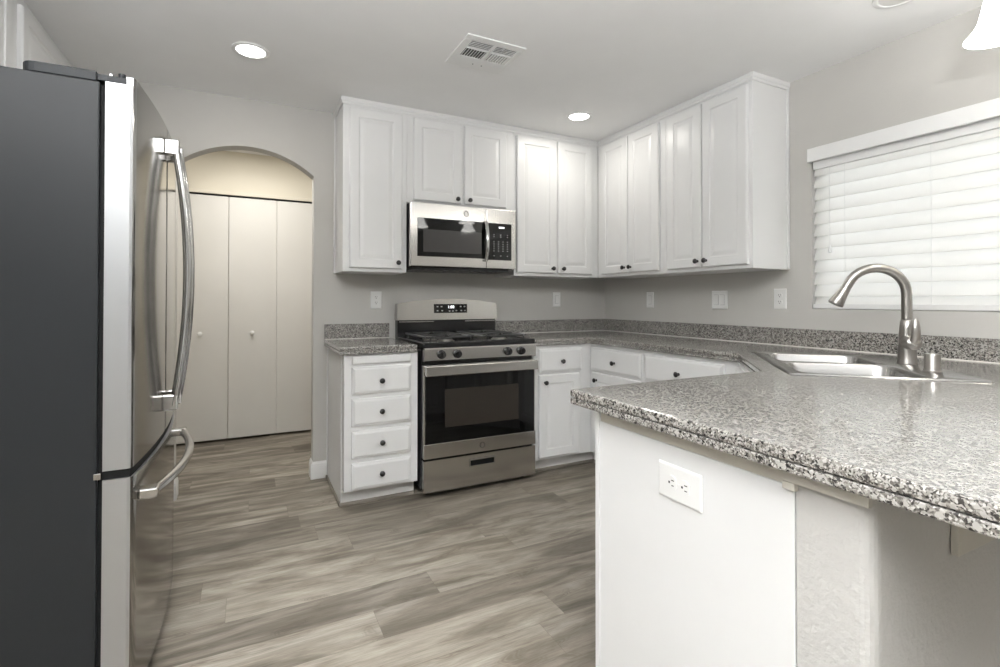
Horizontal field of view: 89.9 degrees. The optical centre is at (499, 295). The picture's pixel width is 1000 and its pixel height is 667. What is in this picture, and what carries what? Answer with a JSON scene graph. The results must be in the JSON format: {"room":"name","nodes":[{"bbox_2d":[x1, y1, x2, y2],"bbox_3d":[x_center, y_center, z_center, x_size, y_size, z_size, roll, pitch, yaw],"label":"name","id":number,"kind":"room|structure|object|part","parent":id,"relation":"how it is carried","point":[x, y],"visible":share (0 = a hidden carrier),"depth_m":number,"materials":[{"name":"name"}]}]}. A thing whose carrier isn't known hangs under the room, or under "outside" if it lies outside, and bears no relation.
{"room":"kitchen","nodes":[
{"label":"kitchen","id":0,"kind":"room"},
{"bbox_2d":[11,0,72,68],"bbox_3d":[-2.250,-0.022,2.299,0.358,2.433,0.866,0,-1,-27],"label":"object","id":1,"kind":"object","parent":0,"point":[31,41],"visible":0.02,"depth_m":2.12,"materials":[{"name":"white paint"}]},
{"bbox_2d":[185,151,311,315],"bbox_3d":[-2.192,-0.003,4.330,2.400,2.435,0.100,0,-1,-27],"label":"wall","id":2,"kind":"structure","parent":0,"point":[227,171],"depth_m":4.30,"materials":[{"name":"beige paint"}]},
{"bbox_2d":[176,194,228,443],"bbox_3d":[-2.603,0.180,4.030,0.727,2.025,0.069,0,-1,-27],"label":"door","id":3,"kind":"structure","parent":2,"relation":"in","point":[203,409],"depth_m":4.13,"materials":[{"name":"paint"}]},
{"bbox_2d":[189,188,311,203],"bbox_3d":[-2.289,-0.850,4.230,1.530,0.045,0.065,0,-1,-27],"label":"trim","id":4,"kind":"structure","parent":2,"relation":"attached to","point":[191,191],"depth_m":4.27,"materials":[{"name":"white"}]},
{"bbox_2d":[228,197,311,437],"bbox_3d":[-1.949,0.184,4.361,0.732,2.025,0.069,0,-1,-27],"label":"door","id":5,"kind":"structure","parent":2,"relation":"in","point":[270,316],"depth_m":4.33,"materials":[{"name":"paint"}]},
{"bbox_2d":[137,81,603,465],"bbox_3d":[-0.870,-0.010,3.542,3.950,2.435,0.100,0,-1,-27],"label":"wall","id":6,"kind":"structure","parent":0,"point":[203,123],"depth_m":3.33,"materials":[{"name":"grey paint"}]},
{"bbox_2d":[174,477,177,500],"bbox_3d":[-2.149,1.144,2.877,0.498,0.112,0.113,0,-1,-27],"label":"baseboard","id":7,"kind":"structure","parent":6,"relation":"attached to","point":[176,478],"depth_m":2.95,"materials":[{"name":"white paint"}]},
{"bbox_2d":[309,458,326,479],"bbox_3d":[-1.218,1.149,3.348,0.100,0.112,0.113,0,-1,-27],"label":"baseboard","id":8,"kind":"structure","parent":6,"relation":"attached to","point":[318,469],"depth_m":3.30,"materials":[{"name":"white paint"}]},
{"bbox_2d":[324,323,388,339],"bbox_3d":[-0.971,0.241,3.417,0.431,0.102,0.024,0,-1,-27],"label":"backsplash","id":9,"kind":"structure","parent":6,"relation":"attached to","point":[362,330],"depth_m":3.40,"materials":[{"name":"stone"}]},
{"bbox_2d":[333,103,406,274],"bbox_3d":[-0.852,-0.689,3.295,0.411,1.078,0.366,0,-1,-27],"label":"upper cabinet","id":10,"kind":"object","parent":6,"relation":"attached to","point":[370,144],"visible":0.91,"depth_m":3.16,"materials":[{"name":"white paint"}]},
{"bbox_3d":[-0.783,-0.672,3.172,0.332,0.999,0.020,0,-1,-27],"label":"door","id":11,"kind":"part","parent":10,"relation":"part of","materials":[{"name":"white paint"}]},
{"bbox_2d":[370,291,381,308],"bbox_3d":[-0.862,0.030,3.484,0.076,0.120,0.008,0,-1,-27],"label":"electrical outlet","id":12,"kind":"object","parent":6,"relation":"attached to","point":[376,296],"visible":1,"depth_m":3.48,"materials":[{"name":"white plastic"}]},
{"bbox_2d":[407,114,513,210],"bbox_3d":[-0.314,-0.916,3.569,0.794,0.618,0.366,0,-1,-27],"label":"upper cabinet","id":13,"kind":"object","parent":6,"relation":"attached to","point":[449,163],"visible":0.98,"depth_m":3.42,"materials":[{"name":"white paint"}]},
{"bbox_3d":[-0.416,-0.899,3.359,0.336,0.541,0.020,0,-1,-27],"label":"door","id":14,"kind":"part","parent":13,"relation":"part of","materials":[{"name":"white paint"}]},
{"bbox_2d":[406,201,515,273],"bbox_3d":[-0.306,-0.384,3.522,0.766,0.438,0.444,0,-1,-27],"label":"microwave oven","id":15,"kind":"object","parent":13,"relation":"attached to","point":[440,238],"visible":0.98,"depth_m":3.36,"materials":[{"name":"silver metal"}]},
{"bbox_3d":[-0.101,-0.898,3.519,0.327,0.541,0.020,0,-1,-27],"label":"door","id":16,"kind":"part","parent":13,"relation":"part of","materials":[{"name":"white paint"}]},
{"bbox_2d":[495,133,597,278],"bbox_3d":[0.379,-0.682,3.918,0.757,1.078,0.366,0,-1,-27],"label":"upper cabinet","id":17,"kind":"object","parent":6,"relation":"attached to","point":[556,181],"visible":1,"depth_m":3.77,"materials":[{"name":"white paint"}]},
{"bbox_3d":[0.271,-0.667,3.705,0.336,0.999,0.020,0,-1,-27],"label":"door","id":18,"kind":"part","parent":17,"relation":"part of","materials":[{"name":"white paint"}]},
{"bbox_3d":[0.578,-0.665,3.860,0.316,0.999,0.020,0,-1,-27],"label":"door","id":19,"kind":"part","parent":17,"relation":"part of","materials":[{"name":"white paint"}]},
{"bbox_2d":[495,319,603,332],"bbox_3d":[0.424,0.249,4.122,1.070,0.102,0.024,0,-1,-27],"label":"backsplash","id":20,"kind":"structure","parent":6,"relation":"attached to","point":[565,325],"depth_m":4.11,"materials":[{"name":"stone"}]},
{"bbox_2d":[553,292,559,306],"bbox_3d":[0.471,0.031,4.158,0.076,0.120,0.009,0,-1,-27],"label":"light switch","id":21,"kind":"object","parent":6,"relation":"attached to","point":[556,295],"visible":1,"depth_m":4.15,"materials":[{"name":"white plastic"}]},
{"bbox_2d":[333,71,789,146],"bbox_3d":[0.325,-1.206,3.467,2.838,0.042,1.134,0,-1,8],"label":"trim","id":22,"kind":"structure","parent":6,"relation":"attached to","point":[755,76],"depth_m":3.30,"materials":[{"name":"white paint"}]},
{"bbox_2d":[147,430,595,666],"bbox_3d":[-0.251,1.225,0.089,6.250,0.100,9.600,0,-1,-27],"label":"floor","id":23,"kind":"structure","parent":0,"point":[269,570],"depth_m":2.18,"materials":[{"name":"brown wood"}]},
{"bbox_2d":[0,60,194,666],"bbox_3d":[-1.539,0.285,1.636,0.918,1.807,0.912,0,-1,-27],"label":"refrigerator","id":24,"kind":"object","parent":23,"relation":"on","point":[90,168],"visible":1,"depth_m":1.34,"materials":[{"name":"silver metal"}]},
{"bbox_3d":[-1.141,-0.063,1.585,0.088,1.086,0.451,0,-1,-27],"label":"fridge door","id":25,"kind":"part","parent":24,"relation":"part of","materials":[{"name":"silver metal"}]},
{"bbox_3d":[-1.242,0.821,1.782,0.095,0.629,0.908,0,-1,-27],"label":"freezer drawer","id":26,"kind":"part","parent":24,"relation":"part of","materials":[{"name":"silver metal"}]},
{"bbox_3d":[-1.175,0.578,1.817,0.103,0.030,0.794,0,-1,-27],"label":"drawer handle","id":27,"kind":"part","parent":24,"relation":"part of","materials":[{"name":"silver metal"}]},
{"bbox_3d":[-1.347,-0.060,1.992,0.088,1.086,0.451,0,-1,-27],"label":"fridge door","id":28,"kind":"part","parent":24,"relation":"part of","materials":[{"name":"silver metal"}]},
{"bbox_3d":[-1.144,-0.075,1.778,0.086,0.956,0.026,0,-1,-27],"label":"door handle","id":29,"kind":"part","parent":24,"relation":"part of","materials":[{"name":"silver metal"}]},
{"bbox_3d":[-1.194,-0.074,1.876,0.086,0.956,0.026,0,-1,-27],"label":"door handle","id":30,"kind":"part","parent":24,"relation":"part of","materials":[{"name":"silver metal"}]},
{"bbox_2d":[326,348,417,506],"bbox_3d":[-0.814,0.770,3.135,0.441,0.868,0.660,0,-1,-27],"label":"base cabinet","id":31,"kind":"object","parent":23,"relation":"on","point":[371,421],"visible":0.95,"depth_m":2.89,"materials":[{"name":"white paint"}]},
{"bbox_3d":[-1.027,0.769,3.098,0.004,0.868,0.533,0,-1,-27],"label":"panel","id":32,"kind":"part","parent":31,"relation":"part of","materials":[{"name":"white paint"}]},
{"bbox_3d":[-0.837,1.194,3.175,0.441,0.020,0.532,0,-1,-27],"label":"shoe moulding","id":33,"kind":"part","parent":31,"relation":"part of","materials":[{"name":"white wood"}]},
{"bbox_2d":[324,338,416,354],"bbox_3d":[-0.829,0.312,3.146,0.440,0.044,0.633,0,-1,-27],"label":"countertop","id":34,"kind":"structure","parent":31,"relation":"on","point":[365,345],"depth_m":2.93,"materials":[{"name":"stone"}]},
{"bbox_3d":[-0.679,1.017,2.878,0.340,0.148,0.020,0,-1,-27],"label":"drawer","id":35,"kind":"part","parent":31,"relation":"part of","materials":[{"name":"white paint"}]},
{"bbox_3d":[-0.679,0.840,2.879,0.340,0.154,0.020,0,-1,-27],"label":"drawer","id":36,"kind":"part","parent":31,"relation":"part of","materials":[{"name":"white paint"}]},
{"bbox_3d":[-0.679,0.660,2.881,0.340,0.156,0.020,0,-1,-27],"label":"drawer","id":37,"kind":"part","parent":31,"relation":"part of","materials":[{"name":"white paint"}]},
{"bbox_3d":[-0.679,0.479,2.883,0.340,0.154,0.020,0,-1,-27],"label":"drawer","id":38,"kind":"part","parent":31,"relation":"part of","materials":[{"name":"white paint"}]},
{"bbox_3d":[-0.680,0.364,2.886,0.340,0.046,0.016,0,-1,-27],"label":"rail","id":39,"kind":"part","parent":31,"relation":"part of","materials":[{"name":"white paint"}]},
{"bbox_2d":[394,299,537,493],"bbox_3d":[-0.245,0.614,3.387,0.772,1.186,0.706,0,-1,-27],"label":"gas range","id":40,"kind":"object","parent":23,"relation":"on","point":[476,401],"visible":0.98,"depth_m":3.13,"materials":[{"name":"silver metal"}]},
{"bbox_3d":[-0.340,0.350,2.968,0.054,0.054,0.040,0,-1,-27],"label":"control knob","id":41,"kind":"part","parent":40,"relation":"part of","materials":[{"name":"black plastic"}]},
{"bbox_3d":[-0.344,0.277,3.166,0.110,0.026,0.110,0,-1,-27],"label":"burner","id":42,"kind":"part","parent":40,"relation":"part of","materials":[{"name":"silver metal"}]},
{"bbox_3d":[-0.249,0.351,3.014,0.054,0.054,0.040,0,-1,-27],"label":"control knob","id":43,"kind":"part","parent":40,"relation":"part of","materials":[{"name":"black plastic"}]},
{"bbox_2d":[398,334,534,347],"bbox_3d":[-0.239,0.296,3.380,0.766,0.030,0.583,0,-1,-27],"label":"cooktop","id":44,"kind":"object","parent":40,"relation":"in","point":[512,341],"depth_m":3.18,"materials":[{"name":"black metal"}]},
{"bbox_3d":[-0.117,1.074,3.130,0.760,0.188,0.040,0,-1,-27],"label":"storage drawer","id":45,"kind":"part","parent":40,"relation":"part of","materials":[{"name":"silver metal"}]},
{"bbox_3d":[-0.116,0.692,3.133,0.762,0.552,0.043,0,-1,-27],"label":"oven door","id":46,"kind":"part","parent":40,"relation":"part of","materials":[{"name":"silver metal"}]},
{"bbox_3d":[-0.109,0.662,3.119,0.744,0.437,0.008,0,-1,-27],"label":"oven glass","id":47,"kind":"part","parent":40,"relation":"part of","materials":[{"name":"black glass"}]},
{"bbox_3d":[-0.112,0.350,3.127,0.760,0.084,0.038,0,-1,-27],"label":"control panel","id":48,"kind":"part","parent":40,"relation":"part of","materials":[{"name":"silver metal"}]},
{"bbox_3d":[-0.100,0.445,3.102,0.756,0.061,0.052,0,-1,-27],"label":"oven handle","id":49,"kind":"part","parent":40,"relation":"part of","materials":[{"name":"silver metal"}]},
{"bbox_3d":[-0.115,1.028,3.122,0.176,0.049,0.030,0,-1,-27],"label":"drawer pull","id":50,"kind":"part","parent":40,"relation":"part of","materials":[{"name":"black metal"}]},
{"bbox_3d":[-0.005,0.278,3.338,0.110,0.026,0.110,0,-1,-27],"label":"burner","id":51,"kind":"part","parent":40,"relation":"part of","materials":[{"name":"silver metal"}]},
{"bbox_3d":[0.058,0.353,3.169,0.054,0.054,0.040,0,-1,-27],"label":"control knob","id":52,"kind":"part","parent":40,"relation":"part of","materials":[{"name":"black plastic"}]},
{"bbox_3d":[0.143,0.353,3.213,0.054,0.054,0.040,0,-1,-27],"label":"control knob","id":53,"kind":"part","parent":40,"relation":"part of","materials":[{"name":"black plastic"}]},
{"bbox_2d":[532,344,590,471],"bbox_3d":[0.307,0.776,3.702,0.473,0.868,0.660,0,-1,-27],"label":"base cabinet","id":54,"kind":"object","parent":23,"relation":"on","point":[562,428],"visible":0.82,"depth_m":3.43,"materials":[{"name":"white paint"}]},
{"bbox_3d":[0.406,0.813,3.429,0.329,0.556,0.020,0,-1,-27],"label":"door","id":55,"kind":"part","parent":54,"relation":"part of","materials":[{"name":"white paint"}]},
{"bbox_3d":[0.402,1.198,3.511,0.473,0.020,0.013,0,-1,-27],"label":"shoe moulding","id":56,"kind":"part","parent":54,"relation":"part of","materials":[{"name":"white wood"}]},
{"bbox_3d":[0.418,0.440,3.438,0.348,0.158,0.020,0,-1,-27],"label":"drawer","id":57,"kind":"part","parent":54,"relation":"part of","materials":[{"name":"white paint"}]},
{"bbox_2d":[584,344,644,462],"bbox_3d":[0.879,0.776,3.718,0.660,0.868,1.149,0,-1,-27],"label":"base cabinet","id":58,"kind":"object","parent":23,"relation":"on","point":[609,365],"visible":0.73,"depth_m":3.33,"materials":[{"name":"white paint"}]},
{"bbox_3d":[0.783,1.197,3.366,0.076,0.020,0.615,0,-1,-27],"label":"shoe moulding","id":59,"kind":"part","parent":58,"relation":"part of","materials":[{"name":"white wood"}]},
{"bbox_3d":[0.759,0.812,3.315,0.020,0.556,0.480,0,-1,-27],"label":"door","id":60,"kind":"part","parent":58,"relation":"part of","materials":[{"name":"white paint"}]},
{"bbox_3d":[0.759,0.440,3.318,0.020,0.158,0.504,0,-1,-27],"label":"drawer","id":61,"kind":"part","parent":58,"relation":"part of","materials":[{"name":"white paint"}]},
{"bbox_2d":[645,351,738,381],"bbox_3d":[1.287,0.769,2.911,0.660,0.868,0.655,0,-1,-27],"label":"base cabinet","id":62,"kind":"object","parent":23,"relation":"on","point":[659,366],"visible":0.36,"depth_m":2.80,"materials":[{"name":"white paint"}]},
{"bbox_2d":[595,411,796,666],"bbox_3d":[0.751,0.754,1.375,0.802,0.868,0.632,0,-1,-27],"label":"peninsula end panel","id":63,"kind":"object","parent":23,"relation":"on","point":[678,585],"visible":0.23,"depth_m":1.13,"materials":[{"name":"white paint"}]},
{"bbox_2d":[659,459,702,512],"bbox_3d":[0.413,0.438,1.156,0.008,0.082,0.128,0,-1,-27],"label":"electrical outlet","id":64,"kind":"object","parent":63,"relation":"attached to","point":[683,486],"visible":1,"depth_m":1.15,"materials":[{"name":"white plastic"}]},
{"bbox_2d":[667,475,675,489],"bbox_3d":[0.402,0.438,1.172,0.002,0.034,0.027,0,-1,-27],"label":"receptacle","id":65,"kind":"object","parent":64,"relation":"attached to","point":[671,479],"depth_m":1.17,"materials":[{"name":"white plastic"}]},
{"bbox_2d":[680,480,689,495],"bbox_3d":[0.419,0.437,1.137,0.002,0.034,0.027,0,-1,-27],"label":"receptacle","id":66,"kind":"object","parent":64,"relation":"attached to","point":[684,484],"depth_m":1.14,"materials":[{"name":"white plastic"}]},
{"bbox_2d":[736,363,748,372],"bbox_3d":[1.493,0.761,2.019,1.096,0.868,1.113,0,-1,-27],"label":"base cabinet","id":67,"kind":"object","parent":23,"relation":"on","point":[740,369],"visible":0.02,"depth_m":2.37,"materials":[{"name":"white paint"}]},
{"bbox_3d":[1.071,0.428,2.167,0.020,0.156,0.630,0,-1,18],"label":"drawer","id":68,"kind":"part","parent":67,"relation":"part of","materials":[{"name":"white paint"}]},
{"bbox_2d":[519,331,999,539],"bbox_3d":[0.807,0.306,2.442,1.943,0.044,3.368,0,-1,-27],"label":"countertop","id":69,"kind":"structure","parent":67,"relation":"on","point":[928,448],"depth_m":1.10,"materials":[{"name":"stone"}]},
{"bbox_2d":[753,351,994,382],"bbox_3d":[1.421,0.338,2.052,0.580,0.255,0.800,0,-1,18],"label":"sink","id":70,"kind":"object","parent":69,"relation":"in","point":[819,364],"depth_m":2.02,"materials":[{"name":"grey metal"}]},
{"bbox_3d":[1.564,0.241,1.811,0.057,0.067,0.057,0,-1,-27],"label":"air gap cap","id":71,"kind":"part","parent":70,"relation":"part of","materials":[{"name":"silver metal"}]},
{"bbox_2d":[828,264,922,364],"bbox_3d":[1.537,0.071,2.055,0.311,0.410,0.124,0,-1,18],"label":"kitchen faucet","id":72,"kind":"object","parent":69,"relation":"on","point":[909,337],"visible":1,"depth_m":2.04,"materials":[{"name":"silver metal"}]},
{"bbox_3d":[1.560,-0.011,2.077,0.249,0.246,0.037,0,-1,18],"label":"spout","id":73,"kind":"part","parent":72,"relation":"part of","materials":[{"name":"silver metal"}]},
{"bbox_2d":[896,320,917,364],"bbox_3d":[1.660,0.188,2.042,0.069,0.178,0.069,0,-1,18],"label":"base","id":74,"kind":"object","parent":72,"relation":"attached to","point":[905,355],"depth_m":2.02,"materials":[{"name":"silver metal"}]},
{"bbox_3d":[1.646,0.153,2.000,0.057,0.127,0.090,0,-1,18],"label":"lever handle","id":75,"kind":"part","parent":72,"relation":"part of","materials":[{"name":"silver metal"}]},
{"bbox_2d":[23,0,983,155],"bbox_3d":[-0.249,-1.310,0.113,6.250,0.100,9.600,0,-1,-27],"label":"ceiling","id":76,"kind":"structure","parent":0,"point":[623,63],"depth_m":2.48,"materials":[{"name":"paint"}]},
{"bbox_2d":[231,42,269,59],"bbox_3d":[-1.258,-1.234,2.528,0.176,0.007,0.176,0,-1,-27],"label":"recessed light","id":77,"kind":"object","parent":76,"relation":"in","point":[249,50],"visible":1,"depth_m":2.52,"materials":[{"name":"white paint"}]},
{"bbox_2d":[445,33,525,73],"bbox_3d":[-0.079,-1.231,2.569,0.316,0.011,0.316,0,-1,-27],"label":"ceiling vent","id":78,"kind":"object","parent":76,"relation":"in","point":[476,52],"visible":1,"depth_m":2.55,"materials":[{"name":"white paint"}]},
{"bbox_2d":[566,112,591,121],"bbox_3d":[0.541,-1.224,3.426,0.176,0.007,0.176,0,-1,-27],"label":"recessed light","id":79,"kind":"object","parent":76,"relation":"in","point":[575,116],"visible":1,"depth_m":3.42,"materials":[{"name":"white paint"}]},
{"bbox_2d":[872,0,913,8],"bbox_3d":[1.647,-1.236,2.069,0.176,0.007,0.176,0,-1,-27],"label":"recessed light","id":80,"kind":"object","parent":76,"relation":"in","point":[879,4],"visible":1,"depth_m":2.12,"materials":[{"name":"white paint"}]},
{"bbox_2d":[963,0,999,48],"bbox_3d":[1.820,-1.073,1.429,0.871,0.344,0.812,0,-1,-27],"label":"chandelier","id":81,"kind":"object","parent":76,"relation":"hanging from","point":[986,34],"visible":1,"depth_m":1.75,"materials":[{"name":"white glass"}]},
{"bbox_2d":[604,6,999,338],"bbox_3d":[2.761,-0.033,0.895,0.140,2.435,8.100,0,-1,-27],"label":"wall","id":82,"kind":"structure","parent":0,"point":[927,72],"depth_m":2.67,"materials":[{"name":"grey paint"}]},
{"bbox_2d":[598,118,698,278],"bbox_3d":[1.057,-0.684,3.709,0.366,1.078,0.718,0,-1,-27],"label":"upper cabinet","id":83,"kind":"object","parent":82,"relation":"attached to","point":[632,166],"visible":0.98,"depth_m":3.58,"materials":[{"name":"white paint"}]},
{"bbox_3d":[0.863,-0.666,3.779,0.020,0.999,0.303,0,-1,-27],"label":"door","id":84,"kind":"part","parent":83,"relation":"part of","materials":[{"name":"white paint"}]},
{"bbox_3d":[1.003,-0.668,3.503,0.020,0.999,0.300,0,-1,-27],"label":"door","id":85,"kind":"part","parent":83,"relation":"part of","materials":[{"name":"white paint"}]},
{"bbox_2d":[647,292,653,307],"bbox_3d":[1.164,0.032,3.886,0.009,0.120,0.076,0,-1,-27],"label":"light switch","id":86,"kind":"object","parent":82,"relation":"attached to","point":[650,295],"visible":1,"depth_m":3.88,"materials":[{"name":"white plastic"}]},
{"bbox_2d":[712,291,727,308],"bbox_3d":[1.452,0.027,3.315,0.009,0.120,0.122,0,-1,-27],"label":"light switch","id":87,"kind":"object","parent":82,"relation":"attached to","point":[719,298],"visible":1,"depth_m":3.31,"materials":[{"name":"white plastic"}]},
{"bbox_2d":[666,80,789,274],"bbox_3d":[1.366,-0.689,3.098,0.366,1.078,0.648,0,-1,-27],"label":"upper cabinet","id":88,"kind":"object","parent":82,"relation":"attached to","point":[728,152],"visible":0.99,"depth_m":2.89,"materials":[{"name":"white paint"}]},
{"bbox_3d":[1.168,-0.671,3.176,0.020,0.999,0.274,0,-1,-27],"label":"door","id":89,"kind":"part","parent":88,"relation":"part of","materials":[{"name":"white paint"}]},
{"bbox_3d":[1.303,-0.674,2.909,0.020,0.999,0.308,0,-1,-27],"label":"door","id":90,"kind":"part","parent":88,"relation":"part of","materials":[{"name":"white paint"}]},
{"bbox_2d":[774,289,786,308],"bbox_3d":[1.643,0.018,2.939,0.008,0.120,0.076,0,-1,-27],"label":"electrical outlet","id":91,"kind":"object","parent":82,"relation":"attached to","point":[780,295],"visible":1,"depth_m":2.93,"materials":[{"name":"white plastic"}]},
{"bbox_2d":[604,319,999,363],"bbox_3d":[1.663,0.238,2.876,0.024,0.102,3.366,0,-1,-27],"label":"backsplash","id":92,"kind":"structure","parent":82,"relation":"attached to","point":[985,350],"depth_m":2.71,"materials":[{"name":"stone"}]},
{"bbox_2d":[807,98,999,310],"bbox_3d":[2.027,-0.375,2.217,0.080,0.884,1.285,0,-1,-27],"label":"blind","id":93,"kind":"object","parent":82,"relation":"attached to","point":[925,206],"visible":1,"depth_m":2.36,"materials":[{"name":"white paint"}]},
{"bbox_3d":[1.771,-0.464,2.689,0.017,0.469,0.017,0,-1,-27],"label":"pull cord","id":94,"kind":"part","parent":93,"relation":"part of","materials":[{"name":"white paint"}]},
{"bbox_3d":[1.812,-0.326,2.631,0.004,0.757,0.001,0,-1,-27],"label":"ladder cord","id":95,"kind":"part","parent":93,"relation":"part of","materials":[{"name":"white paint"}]},
{"bbox_3d":[2.035,-0.725,2.242,0.046,0.044,1.230,0,-1,-27],"label":"head rail","id":96,"kind":"part","parent":93,"relation":"part of","materials":[{"name":"white paint"}]},
{"bbox_3d":[2.032,0.052,2.233,0.048,0.027,1.230,0,-1,-27],"label":"rail","id":97,"kind":"part","parent":93,"relation":"part of","materials":[{"name":"white paint"}]},
{"bbox_3d":[1.980,-0.329,2.299,0.004,0.757,0.001,0,-1,-27],"label":"ladder cord","id":98,"kind":"part","parent":93,"relation":"part of","materials":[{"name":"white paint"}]},
{"bbox_2d":[857,309,999,311],"bbox_3d":[2.105,-0.339,2.272,0.040,0.817,1.244,0,-1,-27],"label":"window","id":99,"kind":"structure","parent":82,"relation":"in","point":[857,309],"depth_m":2.37,"materials":[{"name":"white plastic"}]},
{"bbox_2d":[796,485,999,666],"bbox_3d":[1.416,0.756,1.284,1.898,0.862,0.124,0,-1,-27],"label":"wall","id":100,"kind":"structure","parent":0,"point":[881,585],"depth_m":0.87,"materials":[{"name":"grey paint"}]},
{"bbox_2d":[601,413,871,508],"bbox_3d":[0.439,0.336,1.110,0.026,0.040,0.696,0,-1,-27],"label":"trim","id":101,"kind":"structure","parent":100,"relation":"attached to","point":[789,481],"depth_m":1.00,"materials":[{"name":"white wood"}]},
{"bbox_2d":[951,525,994,556],"bbox_3d":[0.937,0.394,0.862,0.150,0.158,0.200,0,-1,-27],"label":"support bracket","id":102,"kind":"object","parent":100,"relation":"attached to","point":[963,541],"visible":0.3,"depth_m":0.92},
{"bbox_3d":[-2.237,-0.028,1.758,0.100,2.435,2.050,0,-1,-27],"label":"wall","id":103,"kind":"structure","parent":0,"visible":0},
{"bbox_2d":[0,0,11,66],"bbox_3d":[-1.843,-0.959,1.504,0.358,0.573,0.926,0,-1,-27],"label":"upper cabinet","id":104,"kind":"object","parent":103,"relation":"attached to","point":[5,5],"visible":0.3,"depth_m":1.91,"materials":[{"name":"white paint"}]}
]}

